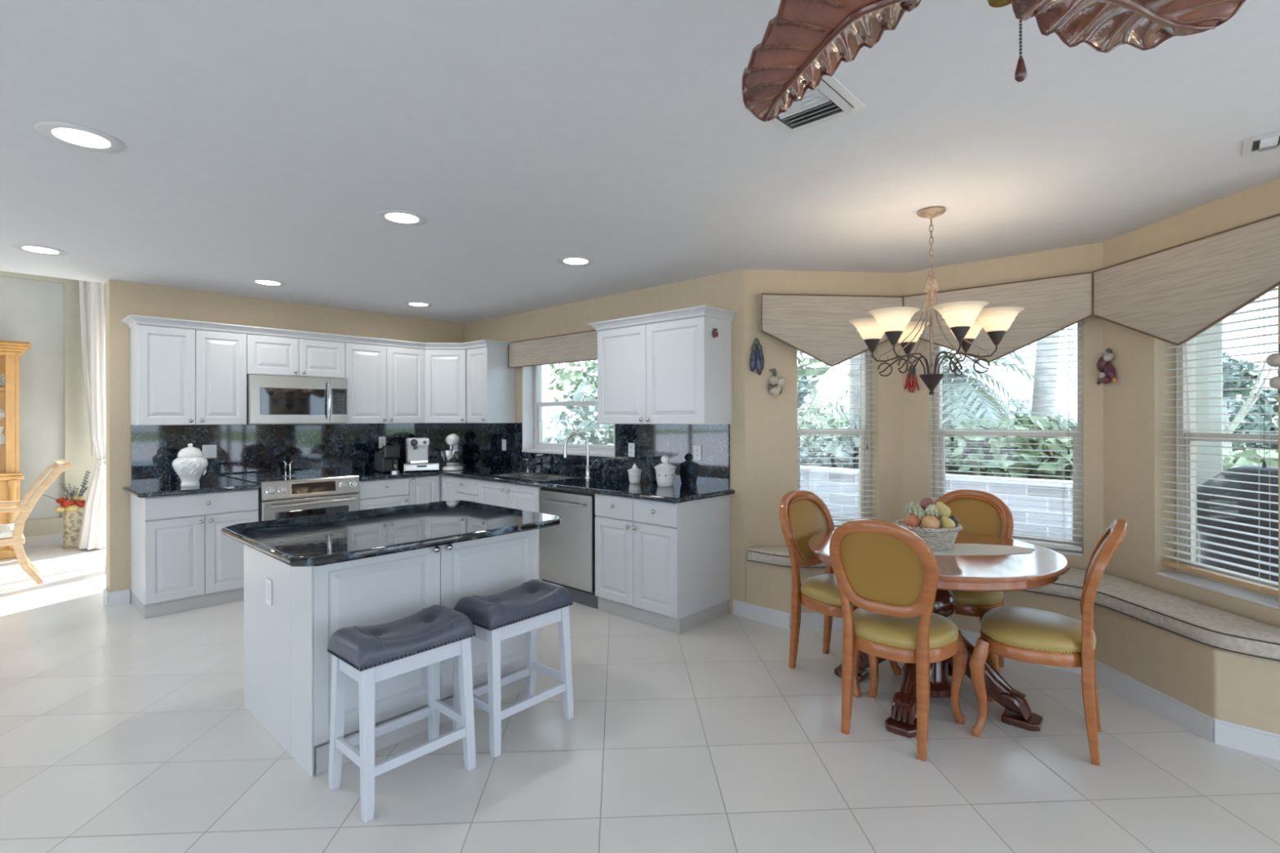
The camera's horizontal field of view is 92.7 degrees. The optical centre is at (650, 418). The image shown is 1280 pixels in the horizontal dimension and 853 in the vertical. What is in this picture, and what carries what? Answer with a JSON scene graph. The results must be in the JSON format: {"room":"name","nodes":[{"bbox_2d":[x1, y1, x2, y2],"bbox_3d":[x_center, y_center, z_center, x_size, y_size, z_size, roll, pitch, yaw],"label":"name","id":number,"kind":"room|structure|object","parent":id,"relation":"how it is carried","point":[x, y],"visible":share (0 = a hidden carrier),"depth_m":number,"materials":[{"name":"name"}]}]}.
{"room":"eat-in kitchen","nodes":[
{"label":"eat-in kitchen","id":0,"kind":"room"},
{"bbox_2d":[0,276,64,519],"bbox_3d":[-7.951,-0.203,5.809,0.160,2.680,3.420,0,0,42],"label":"wall","id":1,"kind":"structure","parent":0,"point":[32,311],"depth_m":6.88,"materials":[{"name":"grey paint"}]},
{"bbox_2d":[0,271,96,537],"bbox_3d":[-7.728,-0.214,5.998,0.200,3.300,4.000,0,0,42],"label":"wall","id":2,"kind":"structure","parent":0,"point":[77,449],"depth_m":7.03,"materials":[{"name":"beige paint"}]},
{"bbox_2d":[22,533,63,548],"bbox_3d":[-7.678,1.376,5.889,0.014,0.120,3.700,0,0,42],"label":"baseboard","id":3,"kind":"structure","parent":2,"relation":"attached to","point":[54,539],"depth_m":6.85,"materials":[{"name":"white paint"}]},
{"bbox_2d":[105,280,462,602],"bbox_3d":[-3.115,0.186,5.889,0.200,2.480,3.190,0,0,42],"label":"wall","id":4,"kind":"structure","parent":0,"point":[122,299],"depth_m":4.85,"materials":[{"name":"beige paint"}]},
{"bbox_2d":[102,587,129,606],"bbox_3d":[-4.143,1.376,4.735,0.214,0.105,0.134,0,0,42],"label":"baseboard","id":5,"kind":"structure","parent":4,"relation":"attached to","point":[117,597],"depth_m":4.67,"materials":[{"name":"white paint"}]},
{"bbox_2d":[129,324,246,425],"bbox_3d":[-3.661,-0.322,4.860,0.363,0.751,0.695,0,0,42],"label":"upper cabinet","id":6,"kind":"object","parent":4,"relation":"attached to","point":[179,376],"visible":1,"depth_m":4.72,"materials":[{"name":"white wood"}]},
{"bbox_2d":[120,314,510,349],"bbox_3d":[-2.743,-0.724,5.489,3.088,0.058,0.624,0,0,-33],"label":"crown molding","id":7,"kind":"structure","parent":6,"relation":"attached to","point":[131,321],"depth_m":5.28,"materials":[{"name":"white"}]},
{"bbox_2d":[246,333,345,377],"bbox_3d":[-3.168,-0.531,5.408,0.363,0.335,0.775,0,0,42],"label":"upper cabinet","id":8,"kind":"object","parent":4,"relation":"attached to","point":[265,354],"visible":0.94,"depth_m":5.28,"materials":[{"name":"white wood"}]},
{"bbox_2d":[243,373,347,425],"bbox_3d":[-3.128,-0.152,5.369,0.434,0.417,0.765,0,0,42],"label":"microwave","id":9,"kind":"object","parent":8,"relation":"attached to","point":[271,399],"visible":0.98,"depth_m":5.22,"materials":[{"name":"silver metal"}]},
{"bbox_2d":[131,422,462,485],"bbox_3d":[-3.066,0.288,5.782,0.016,0.471,2.847,0,0,42],"label":"backsplash","id":10,"kind":"structure","parent":4,"relation":"attached to","point":[242,451],"depth_m":5.43,"materials":[{"name":"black stone"}]},
{"bbox_2d":[344,342,425,423],"bbox_3d":[-2.648,-0.324,5.985,0.363,0.751,0.775,0,0,42],"label":"upper cabinet","id":11,"kind":"object","parent":4,"relation":"attached to","point":[386,384],"visible":0.91,"depth_m":5.87,"materials":[{"name":"white wood"}]},
{"bbox_2d":[425,349,466,422],"bbox_3d":[-2.085,-0.325,6.416,0.624,0.751,0.623,0,0,42],"label":"upper cabinet","id":12,"kind":"object","parent":4,"relation":"attached to","point":[446,370],"visible":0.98,"depth_m":6.18,"materials":[{"name":"white"}]},
{"bbox_2d":[462,269,745,613],"bbox_3d":[-0.651,0.181,5.682,3.740,2.480,0.200,0,0,42],"label":"wall","id":13,"kind":"structure","parent":0,"point":[726,291],"depth_m":4.71,"materials":[{"name":"beige paint"}]},
{"bbox_2d":[466,346,515,422],"bbox_3d":[-1.632,-0.326,6.184,0.368,0.751,0.363,0,0,42],"label":"upper cabinet","id":14,"kind":"object","parent":13,"relation":"attached to","point":[491,383],"visible":0.98,"depth_m":6.07,"materials":[{"name":"white"}]},
{"bbox_2d":[508,329,597,368],"bbox_3d":[-0.820,-0.628,5.626,1.535,0.260,0.104,0,0,42],"label":"window valance","id":15,"kind":"object","parent":13,"relation":"attached to","point":[582,346],"visible":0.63,"depth_m":5.62,"materials":[{"name":"beige fabric"}]},
{"bbox_2d":[521,365,614,457],"bbox_3d":[-0.751,-0.150,5.705,1.325,0.973,0.136,0,0,42],"label":"trim","id":16,"kind":"structure","parent":13,"relation":"attached to","point":[527,371],"depth_m":6.12,"materials":[{"name":"white paint"}]},
{"bbox_2d":[524,364,613,454],"bbox_3d":[-0.720,-0.159,5.742,1.290,0.966,0.193,0,0,42],"label":"window","id":17,"kind":"structure","parent":13,"relation":"in","point":[539,445],"depth_m":6.04,"materials":[{"name":"white paint"}]},
{"bbox_2d":[462,422,729,488],"bbox_3d":[-0.770,0.283,5.644,3.611,0.471,0.016,0,0,42],"label":"backsplash","id":18,"kind":"structure","parent":13,"relation":"attached to","point":[482,442],"depth_m":5.08,"materials":[{"name":"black stone"}]},
{"bbox_2d":[597,315,732,424],"bbox_3d":[0.069,-0.330,4.652,1.072,0.751,0.363,0,0,42],"label":"upper cabinet","id":19,"kind":"object","parent":13,"relation":"attached to","point":[673,371],"visible":1,"depth_m":4.41,"materials":[{"name":"white wood"}]},
{"bbox_2d":[587,305,737,331],"bbox_3d":[0.061,-0.730,4.644,1.176,0.058,0.383,0,0,42],"label":"crown molding","id":20,"kind":"structure","parent":19,"relation":"attached to","point":[704,310],"depth_m":4.39,"materials":[{"name":"white"}]},
{"bbox_2d":[0,0,1279,324],"bbox_3d":[-0.651,-1.134,-0.039,11.800,0.150,10.500,0,0,42],"label":"ceiling","id":21,"kind":"structure","parent":0,"point":[262,139],"depth_m":2.38,"materials":[{"name":"white paint"}]},
{"bbox_2d":[11,244,68,255],"bbox_3d":[-3.809,-1.048,3.814,0.252,0.006,0.252,0,0,42],"label":"recessed light","id":22,"kind":"object","parent":21,"relation":"in","point":[35,249],"visible":1,"depth_m":3.81,"materials":[{"name":"white paint"}]},
{"bbox_2d":[34,121,125,152],"bbox_3d":[-2.140,-1.052,2.298,0.252,0.006,0.252,0,0,42],"label":"recessed light","id":23,"kind":"object","parent":21,"relation":"in","point":[77,136],"visible":1,"depth_m":2.29,"materials":[{"name":"white paint"}]},
{"bbox_2d":[376,209,427,226],"bbox_3d":[-1.310,-1.053,3.219,0.252,0.006,0.252,0,0,42],"label":"recessed light","id":24,"kind":"object","parent":21,"relation":"in","point":[399,217],"visible":1,"depth_m":3.21,"materials":[{"name":"glass"}]},
{"bbox_2d":[556,256,594,266],"bbox_3d":[-0.505,-1.055,4.114,0.252,0.006,0.252,0,0,42],"label":"recessed light","id":25,"kind":"object","parent":21,"relation":"in","point":[566,260],"visible":1,"depth_m":4.10,"materials":[{"name":"glass"}]},
{"bbox_2d":[768,75,866,134],"bbox_3d":[0.524,-1.052,2.065,0.295,0.016,0.302,0,0,42],"label":"ceiling vent","id":26,"kind":"object","parent":21,"relation":"in","point":[829,100],"visible":0.56,"depth_m":2.07,"materials":[{"name":"metal"}]},
{"bbox_2d":[848,206,1024,395],"bbox_3d":[1.438,-0.602,3.127,0.800,0.918,0.784,0,0,42],"label":"chandelier","id":27,"kind":"object","parent":21,"relation":"hanging from","point":[965,319],"visible":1,"depth_m":3.03,"materials":[{"name":"beige metal"}]},
{"bbox_2d":[742,0,1246,122],"bbox_3d":[0.618,-0.805,0.999,1.088,0.508,0.761,0,0,23],"label":"ceiling fan","id":28,"kind":"object","parent":21,"relation":"hanging from","point":[806,41],"visible":1,"depth_m":1.17,"materials":[{"name":"brown wood"}]},
{"bbox_2d":[1240,132,1279,155],"bbox_3d":[2.389,-1.056,2.351,0.160,0.016,0.182,0,0,42],"label":"ceiling vent","id":29,"kind":"object","parent":21,"relation":"in","point":[1272,141],"visible":1,"depth_m":2.35,"materials":[{"name":"metal"}]},
{"bbox_2d":[0,543,1279,852],"bbox_3d":[-1.913,1.484,1.169,15.300,0.120,10.600,0,0,42],"label":"floor","id":30,"kind":"structure","parent":0,"point":[122,731],"depth_m":2.51,"materials":[{"name":"white tile"}]},
{"bbox_2d":[0,340,32,559],"bbox_3d":[-7.095,0.322,5.994,0.584,2.225,1.420,0,0,42],"label":"china cabinet","id":31,"kind":"object","parent":30,"relation":"on","point":[11,352],"visible":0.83,"depth_m":6.29,"materials":[{"name":"brown wood"}]},
{"bbox_2d":[0,459,73,584],"bbox_3d":[-5.568,0.915,5.330,0.619,1.056,0.734,0,0,42],"label":"armchair","id":32,"kind":"object","parent":30,"relation":"on","point":[11,534],"visible":1,"depth_m":5.24,"materials":[{"name":"brown wood"}]},
{"bbox_2d":[62,506,84,547],"bbox_3d":[-6.455,1.215,6.840,0.212,0.437,0.212,0,0,42],"label":"floor vase","id":33,"kind":"object","parent":30,"relation":"on","point":[72,520],"visible":0.7,"depth_m":6.76,"materials":[{"name":"ceramic"}]},
{"bbox_2d":[42,470,90,511],"bbox_3d":[-6.524,0.819,6.780,0.471,0.452,0.273,0,0,-20],"label":"flowers","id":34,"kind":"object","parent":33,"relation":"in","point":[70,505],"visible":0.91,"depth_m":6.77,"materials":[{"name":"red plant"}]},
{"bbox_2d":[129,488,258,618],"bbox_3d":[-3.554,0.994,4.771,0.638,0.867,0.703,0,0,42],"label":"base cabinet","id":35,"kind":"object","parent":30,"relation":"on","point":[181,560],"visible":0.9,"depth_m":4.53,"materials":[{"name":"white wood"}]},
{"bbox_2d":[122,479,260,497],"bbox_3d":[-3.565,0.542,4.750,0.652,0.035,0.750,0,0,42],"label":"countertop","id":36,"kind":"structure","parent":35,"relation":"on","point":[171,489],"depth_m":4.61,"materials":[{"name":"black stone"}]},
{"bbox_2d":[171,443,208,487],"bbox_3d":[-3.526,0.358,4.678,0.234,0.332,0.224,0,0,42],"label":"ginger jar","id":37,"kind":"object","parent":36,"relation":"on","point":[190,464],"visible":1,"depth_m":4.62,"materials":[{"name":"white ceramic"}]},
{"bbox_2d":[238,472,359,521],"bbox_3d":[-3.026,0.956,5.293,0.688,0.900,0.761,0,0,42],"label":"range","id":38,"kind":"object","parent":30,"relation":"on","point":[280,497],"visible":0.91,"depth_m":5.10,"materials":[{"name":"grey metal"}]},
{"bbox_2d":[238,472,352,484],"bbox_3d":[-3.061,0.523,5.324,0.595,0.014,0.761,0,0,42],"label":"cooktop","id":39,"kind":"object","parent":38,"relation":"in","point":[324,477],"depth_m":5.21,"materials":[{"name":"black glass"}]},
{"bbox_2d":[357,477,408,510],"bbox_3d":[-2.644,0.992,5.782,0.638,0.867,0.460,0,0,42],"label":"base cabinet","id":40,"kind":"object","parent":30,"relation":"on","point":[383,493],"visible":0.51,"depth_m":5.58,"materials":[{"name":"white"}]},
{"bbox_2d":[244,528,536,776],"bbox_3d":[-1.297,0.989,3.125,0.931,0.867,1.110,0,0,42],"label":"kitchen island","id":41,"kind":"object","parent":30,"relation":"on","point":[288,662],"visible":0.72,"depth_m":2.69,"materials":[{"name":"white wood"}]},
{"bbox_2d":[221,500,561,566],"bbox_3d":[-1.262,0.537,3.075,1.092,0.035,1.297,0,0,42],"label":"island countertop","id":42,"kind":"structure","parent":41,"relation":"on","point":[314,540],"depth_m":2.84,"materials":[{"name":"black stone"}]},
{"bbox_2d":[327,604,475,822],"bbox_3d":[-0.976,1.112,2.416,0.316,0.620,0.476,0,0,41],"label":"bar stool","id":43,"kind":"object","parent":30,"relation":"on","point":[370,655],"visible":1,"depth_m":2.33,"materials":[{"name":"white paint"}]},
{"bbox_2d":[408,475,441,504],"bbox_3d":[-2.178,0.991,6.299,0.638,0.867,0.927,0,0,42],"label":"base cabinet","id":44,"kind":"object","parent":30,"relation":"on","point":[425,489],"visible":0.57,"depth_m":5.88,"materials":[{"name":"white"}]},
{"bbox_2d":[441,475,478,502],"bbox_3d":[-1.622,0.990,5.992,0.653,0.867,0.638,0,0,42],"label":"base cabinet","id":45,"kind":"object","parent":30,"relation":"on","point":[453,488],"visible":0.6,"depth_m":5.77,"materials":[{"name":"white"}]},
{"bbox_2d":[336,461,734,502],"bbox_3d":[-1.213,0.498,5.120,3.654,0.113,1.387,0,0,42],"label":"countertop","id":46,"kind":"structure","parent":45,"relation":"on","point":[649,491],"depth_m":4.91,"materials":[{"name":"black stone"}]},
{"bbox_2d":[374,441,399,473],"bbox_3d":[-2.545,0.377,5.928,0.165,0.290,0.334,0,0,-40],"label":"coffee maker","id":47,"kind":"object","parent":46,"relation":"on","point":[386,460],"visible":1,"depth_m":5.85,"materials":[{"name":"black plastic"}]},
{"bbox_2d":[405,437,429,463],"bbox_3d":[-2.327,0.321,6.099,0.200,0.245,0.271,0,0,-28],"label":"coffee machine","id":48,"kind":"object","parent":46,"relation":"on","point":[416,448],"visible":1,"depth_m":6.04,"materials":[{"name":"white plastic"}]},
{"bbox_2d":[440,433,463,471],"bbox_3d":[-1.991,0.338,6.142,0.224,0.367,0.306,0,0,-6],"label":"stand mixer","id":49,"kind":"object","parent":46,"relation":"on","point":[452,457],"visible":1,"depth_m":6.04,"materials":[{"name":"white metal"}]},
{"bbox_2d":[440,449,462,466],"bbox_3d":[-1.987,0.399,6.100,0.224,0.149,0.222,0,0,-6],"label":"bowl","id":50,"kind":"object","parent":49,"relation":"on","point":[450,457],"depth_m":6.03,"materials":[{"name":"silver metal"}]},
{"bbox_2d":[492,471,578,489],"bbox_3d":[-1.033,0.614,5.436,0.792,0.196,0.392,0,0,42],"label":"sink","id":51,"kind":"object","parent":46,"relation":"in","point":[525,475],"visible":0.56,"depth_m":5.52,"materials":[{"name":"silver metal"}]},
{"bbox_2d":[653,454,676,486],"bbox_3d":[0.112,0.398,4.646,0.175,0.237,0.175,0,0,42],"label":"ceramic pot","id":52,"kind":"object","parent":46,"relation":"on","point":[664,471],"visible":1,"depth_m":4.59,"materials":[{"name":"white"}]},
{"bbox_2d":[478,480,542,580],"bbox_3d":[-1.047,0.992,5.474,0.890,0.860,0.638,0,0,42],"label":"base cabinet","id":53,"kind":"object","parent":30,"relation":"on","point":[522,497],"visible":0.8,"depth_m":5.21,"materials":[{"name":"white"}]},
{"bbox_2d":[453,579,573,757],"bbox_3d":[-0.630,1.111,2.826,0.316,0.620,0.476,0,0,40],"label":"bar stool","id":54,"kind":"object","parent":30,"relation":"on","point":[532,605],"visible":0.93,"depth_m":2.75,"materials":[{"name":"white paint"}]},
{"bbox_2d":[538,487,598,608],"bbox_3d":[-0.474,0.991,4.945,0.646,0.860,0.642,0,0,42],"label":"dishwasher","id":55,"kind":"object","parent":30,"relation":"on","point":[566,549],"visible":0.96,"depth_m":4.69,"materials":[{"name":"silver metal"}]},
{"bbox_2d":[595,493,729,634],"bbox_3d":[0.070,0.986,4.468,0.788,0.867,0.638,0,0,42],"label":"base cabinet","id":56,"kind":"object","parent":30,"relation":"on","point":[660,564],"visible":0.95,"depth_m":4.22,"materials":[{"name":"white wood"}]},
{"bbox_2d":[779,489,902,697],"bbox_3d":[1.044,0.925,3.446,0.469,0.989,0.565,0,0,-40],"label":"dining chair","id":57,"kind":"object","parent":30,"relation":"on","point":[803,515],"visible":0.64,"depth_m":3.46,"materials":[{"name":"red wood"}]},
{"bbox_2d":[829,519,968,761],"bbox_3d":[1.117,0.925,2.778,0.469,0.989,0.565,0,0,41],"label":"dining chair","id":58,"kind":"object","parent":30,"relation":"on","point":[884,569],"visible":1,"depth_m":2.64,"materials":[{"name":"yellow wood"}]},
{"bbox_2d":[808,530,1071,737],"bbox_3d":[1.416,1.037,3.102,1.191,0.760,1.191,0,0,-27],"label":"dining table","id":59,"kind":"object","parent":30,"relation":"on","point":[1043,566],"visible":0.47,"depth_m":2.82,"materials":[{"name":"brown wood"}]},
{"bbox_2d":[932,543,1035,555],"bbox_3d":[1.523,0.655,3.059,0.791,0.002,0.276,0,0,2],"label":"table runner","id":60,"kind":"object","parent":59,"relation":"on","point":[957,548],"visible":0.57,"depth_m":3.01,"materials":[{"name":"beige fabric"}]},
{"bbox_2d":[894,519,962,551],"bbox_3d":[1.411,0.593,3.107,0.317,0.120,0.317,0,0,42],"label":"fruit basket","id":61,"kind":"object","parent":60,"relation":"on","point":[940,539],"visible":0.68,"depth_m":2.99,"materials":[{"name":"wicker"}]},
{"bbox_2d":[902,488,1013,671],"bbox_3d":[1.755,0.923,3.465,0.469,0.989,0.564,0,0,42],"label":"dining chair","id":62,"kind":"object","parent":30,"relation":"on","point":[977,511],"visible":0.37,"depth_m":3.52,"materials":[{"name":"yellow fabric"}]},
{"bbox_2d":[746,560,1279,733],"bbox_3d":[2.017,1.213,3.703,2.854,0.405,0.946,0,0,42],"label":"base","id":63,"kind":"object","parent":30,"relation":"on","point":[1222,685],"visible":0.48,"depth_m":2.91,"materials":[{"name":"beige paint"}]},
{"bbox_2d":[733,600,1279,759],"bbox_3d":[1.818,1.364,3.560,2.955,0.105,0.494,0,0,42],"label":"baseboard","id":64,"kind":"structure","parent":63,"relation":"attached to","point":[1264,743],"depth_m":2.93,"materials":[{"name":"white paint"}]},
{"bbox_2d":[747,546,1279,662],"bbox_3d":[2.009,0.960,3.698,2.804,0.098,1.004,0,0,42],"label":"bench cushion","id":65,"kind":"object","parent":63,"relation":"on","point":[1204,624],"visible":0.48,"depth_m":2.95,"materials":[{"name":"beige fabric"}]},
{"bbox_2d":[968,518,1127,765],"bbox_3d":[1.783,0.923,2.741,0.565,0.989,0.469,0,0,37],"label":"dining chair","id":66,"kind":"object","parent":30,"relation":"on","point":[1019,633],"visible":1,"depth_m":2.60,"materials":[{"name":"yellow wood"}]},
{"bbox_2d":[744,269,902,602],"bbox_3d":[1.289,0.177,4.523,1.263,2.480,0.200,0,0,-6],"label":"wall","id":67,"kind":"structure","parent":0,"point":[771,455],"depth_m":4.39,"materials":[{"name":"beige paint"}]},
{"bbox_2d":[750,337,764,375],"bbox_3d":[0.756,-0.436,4.337,0.104,0.268,0.060,0,0,-6],"label":"wall plaque","id":68,"kind":"object","parent":67,"relation":"attached to","point":[757,359],"visible":1,"depth_m":4.33,"materials":[{"name":"ceramic"}]},
{"bbox_2d":[756,293,903,366],"bbox_3d":[1.288,-0.618,4.366,1.052,0.511,0.106,0,0,-6],"label":"window valance","id":69,"kind":"object","parent":67,"relation":"attached to","point":[819,326],"visible":0.86,"depth_m":4.31,"materials":[{"name":"beige fabric"}]},
{"bbox_2d":[796,349,871,527],"bbox_3d":[1.350,0.057,4.528,0.615,1.606,0.193,0,0,-6],"label":"window","id":70,"kind":"structure","parent":67,"relation":"in","point":[864,356],"depth_m":4.58,"materials":[{"name":"white"}]},
{"bbox_2d":[796,352,875,530],"bbox_3d":[1.355,0.045,4.478,0.599,1.568,0.070,0,0,-6],"label":"window blind","id":71,"kind":"object","parent":70,"relation":"attached to","point":[862,353],"visible":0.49,"depth_m":4.47,"materials":[{"name":"white"}]},
{"bbox_2d":[902,241,1103,569],"bbox_3d":[2.360,0.175,4.162,1.350,2.480,0.200,0,0,42],"label":"wall","id":72,"kind":"structure","parent":0,"point":[917,449],"depth_m":3.94,"materials":[{"name":"beige paint"}]},
{"bbox_2d":[902,271,1093,362],"bbox_3d":[2.255,-0.620,4.046,1.113,0.511,0.106,0,0,42],"label":"window valance","id":73,"kind":"object","parent":72,"relation":"attached to","point":[1051,304],"visible":0.74,"depth_m":3.89,"materials":[{"name":"beige fabric"}]},
{"bbox_2d":[933,320,1083,556],"bbox_3d":[2.387,0.055,4.136,0.915,1.606,0.193,0,0,42],"label":"window","id":74,"kind":"structure","parent":72,"relation":"in","point":[1079,331],"depth_m":4.01,"materials":[{"name":"beige plastic"}]},
{"bbox_2d":[929,320,1083,551],"bbox_3d":[2.353,0.043,4.099,0.899,1.568,0.070,0,0,42],"label":"window blind","id":75,"kind":"object","parent":74,"relation":"attached to","point":[1049,544],"visible":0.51,"depth_m":3.99,"materials":[{"name":"white plastic"}]},
{"bbox_2d":[1102,177,1279,627],"bbox_3d":[2.870,0.174,3.110,0.200,2.480,1.339,0,0,-3],"label":"wall","id":76,"kind":"structure","parent":0,"point":[1134,409],"depth_m":3.36,"materials":[{"name":"beige paint"}]},
{"bbox_2d":[1097,348,1116,385],"bbox_3d":[2.709,-0.308,3.642,0.063,0.214,0.142,0,0,-3],"label":"wall plaque","id":77,"kind":"object","parent":76,"relation":"attached to","point":[1107,373],"visible":1,"depth_m":3.62,"materials":[{"name":"ceramic"}]},
{"bbox_2d":[1091,213,1279,346],"bbox_3d":[2.713,-0.621,3.089,0.106,0.511,1.120,0,0,-3],"label":"window valance","id":78,"kind":"object","parent":76,"relation":"attached to","point":[1173,295],"visible":1,"depth_m":3.03,"materials":[{"name":"beige fabric"}]},
{"bbox_2d":[1155,337,1278,609],"bbox_3d":[2.872,0.054,3.033,0.193,1.606,0.628,0,0,-3],"label":"window","id":79,"kind":"structure","parent":76,"relation":"in","point":[1254,596],"depth_m":3.28,"materials":[{"name":"white"}]},
{"bbox_2d":[1160,287,1278,595],"bbox_3d":[2.821,0.030,3.030,0.070,1.543,0.612,0,0,-3],"label":"window blind","id":80,"kind":"object","parent":79,"relation":"attached to","point":[1250,584],"visible":0.77,"depth_m":2.98,"materials":[{"name":"white plastic"}]},
{"bbox_2d":[1266,344,1279,394],"bbox_3d":[2.761,-0.218,2.675,0.060,0.235,0.109,0,0,-3],"label":"wall plaque","id":81,"kind":"object","parent":76,"relation":"attached to","point":[1273,360],"visible":1,"depth_m":2.68,"materials":[{"name":"ceramic"}]},
{"bbox_3d":[-6.449,-1.926,4.844,3.650,0.120,4.000,0,0,42],"label":"ceiling","id":82,"kind":"structure","parent":0,"visible":0},
{"bbox_2d":[79,280,95,456],"bbox_3d":[-6.431,-0.692,6.988,0.226,2.250,0.180,0,0,42],"label":"curtain","id":83,"kind":"object","parent":82,"relation":"hanging from","point":[84,286],"visible":0.3,"depth_m":6.93,"materials":[{"name":"fabric"}]},
{"bbox_2d":[77,281,106,549],"bbox_3d":[-6.135,-0.202,6.751,0.457,3.230,0.292,0,0,42],"label":"curtain","id":84,"kind":"object","parent":82,"relation":"hanging from","point":[92,535],"visible":0.64,"depth_m":6.69,"materials":[{"name":"beige fabric"}]},
{"label":"outside","id":85,"kind":"structure","parent":0,"visible":0},
{"bbox_2d":[603,427,1243,453],"bbox_3d":[7.933,1.633,18.006,180.000,0.140,150.000,0,0,42],"label":"ground","id":86,"kind":"structure","parent":85,"point":[1239,451],"depth_m":35.61,"materials":[{"name":"plant"}]},
{"bbox_2d":[542,418,603,444],"bbox_3d":[-6.133,0.833,12.100,0.300,1.600,14.000,0,0,42],"label":"wall","id":87,"kind":"structure","parent":86,"relation":"on","point":[545,422],"depth_m":15.93,"materials":[{"name":"white paint"}]},
{"bbox_2d":[797,375,820,427],"bbox_3d":[3.472,0.150,15.763,1.794,2.946,1.405,0,0,4],"label":"tree","id":88,"kind":"object","parent":86,"relation":"on","point":[804,378],"visible":0.14,"depth_m":15.62,"materials":[{"name":"green plant"}]},
{"bbox_2d":[797,390,849,435],"bbox_3d":[4.709,0.853,20.245,5.060,3.617,2.968,0,0,42],"label":"hedge","id":89,"kind":"object","parent":86,"relation":"on","point":[818,413],"visible":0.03,"depth_m":19.19,"materials":[{"name":"green plant"}]},
{"bbox_2d":[800,425,858,468],"bbox_3d":[3.301,0.713,10.041,2.966,1.253,1.367,0,0,42],"label":"shrub","id":90,"kind":"object","parent":86,"relation":"on","point":[834,437],"visible":0.3,"depth_m":9.85,"materials":[{"name":"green plant"}]},
{"bbox_2d":[848,354,860,468],"bbox_3d":[3.528,-2.038,9.998,3.856,7.301,3.741,0,0,3],"label":"palm tree","id":91,"kind":"object","parent":86,"relation":"on","point":[852,415],"visible":0.02,"depth_m":9.89,"materials":[{"name":"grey plant"}]},
{"bbox_2d":[833,347,1034,455],"bbox_3d":[4.619,0.206,9.895,3.149,2.813,2.964,0,0,42],"label":"palm tree","id":92,"kind":"object","parent":86,"relation":"on","point":[981,409],"visible":0.26,"depth_m":9.37,"materials":[{"name":"green plant"}]},
{"bbox_2d":[800,471,1072,538],"bbox_3d":[4.282,1.201,7.601,9.500,0.820,0.250,0,0,42],"label":"wall","id":93,"kind":"structure","parent":86,"relation":"on","point":[1050,491],"depth_m":7.36,"materials":[{"name":"stone"}]},
{"bbox_2d":[800,465,1072,488],"bbox_3d":[4.271,0.765,7.590,9.560,0.049,0.380,0,0,42],"label":"coping","id":94,"kind":"object","parent":93,"relation":"on","point":[833,471],"visible":0.18,"depth_m":7.56},
{"bbox_2d":[942,413,1077,480],"bbox_3d":[5.030,0.670,8.390,3.122,1.460,1.432,0,0,42],"label":"shrub","id":95,"kind":"object","parent":86,"relation":"on","point":[1024,424],"visible":0.35,"depth_m":8.05,"materials":[{"name":"green plant"}]},
{"bbox_2d":[948,396,1077,429],"bbox_3d":[10.340,0.836,19.209,6.100,3.190,3.035,0,0,42],"label":"hedge","id":96,"kind":"object","parent":86,"relation":"on","point":[1067,415],"visible":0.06,"depth_m":18.07,"materials":[{"name":"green plant"}]},
{"bbox_2d":[1031,331,1059,424],"bbox_3d":[6.354,-2.045,8.791,3.768,7.306,3.730,0,0,18],"label":"palm tree","id":97,"kind":"object","parent":86,"relation":"on","point":[1053,346],"visible":0.02,"depth_m":8.76,"materials":[{"name":"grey plant"}]},
{"bbox_2d":[1222,351,1271,451],"bbox_3d":[10.744,0.200,11.463,1.421,2.815,1.497,0,0,42],"label":"tree","id":98,"kind":"object","parent":86,"relation":"on","point":[1232,368],"visible":0.4,"depth_m":11.13,"materials":[{"name":"green plant"}]},
{"bbox_2d":[1222,447,1278,471],"bbox_3d":[6.727,0.831,6.839,2.096,1.011,1.110,0,0,42],"label":"shrub","id":99,"kind":"object","parent":86,"relation":"on","point":[1247,452],"visible":0.06,"depth_m":6.68,"materials":[{"name":"green plant"}]},
{"bbox_2d":[1226,388,1278,452],"bbox_3d":[14.268,0.834,14.944,5.508,3.227,3.070,0,0,42],"label":"hedge","id":100,"kind":"object","parent":86,"relation":"on","point":[1273,400],"visible":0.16,"depth_m":14.21,"materials":[{"name":"green plant"}]},
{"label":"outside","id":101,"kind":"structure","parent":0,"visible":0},
{"bbox_3d":[3.498,1.523,5.011,11.200,0.100,4.450,0,0,42],"label":"patio","id":102,"kind":"object","parent":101,"visible":0},
{"bbox_2d":[542,377,808,467],"bbox_3d":[0.052,0.310,8.415,4.432,2.261,1.755,0,0,42],"label":"shrub","id":103,"kind":"object","parent":102,"relation":"on","point":[590,426],"visible":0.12,"depth_m":8.88,"materials":[{"name":"green plant"}]},
{"bbox_2d":[1195,320,1222,562],"bbox_3d":[4.622,0.090,5.187,0.340,2.760,0.340,0,0,42],"label":"patio post","id":104,"kind":"object","parent":102,"relation":"on","point":[1207,386],"visible":0.04,"depth_m":5.00,"materials":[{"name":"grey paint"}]},
{"bbox_2d":[1196,465,1278,582],"bbox_3d":[4.559,0.910,4.249,0.720,1.120,1.320,0,0,-33],"label":"covered grill","id":105,"kind":"object","parent":102,"relation":"on","point":[1247,469],"visible":0.43,"depth_m":4.30,"materials":[{"name":"grey"}]},
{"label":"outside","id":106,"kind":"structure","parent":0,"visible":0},
{"bbox_2d":[546,350,831,428],"bbox_3d":[0.235,-0.877,10.373,6.078,2.469,2.113,0,0,42],"label":"shrub","id":107,"kind":"object","parent":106,"point":[567,375],"visible":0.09,"depth_m":10.84,"materials":[{"name":"green plant"}]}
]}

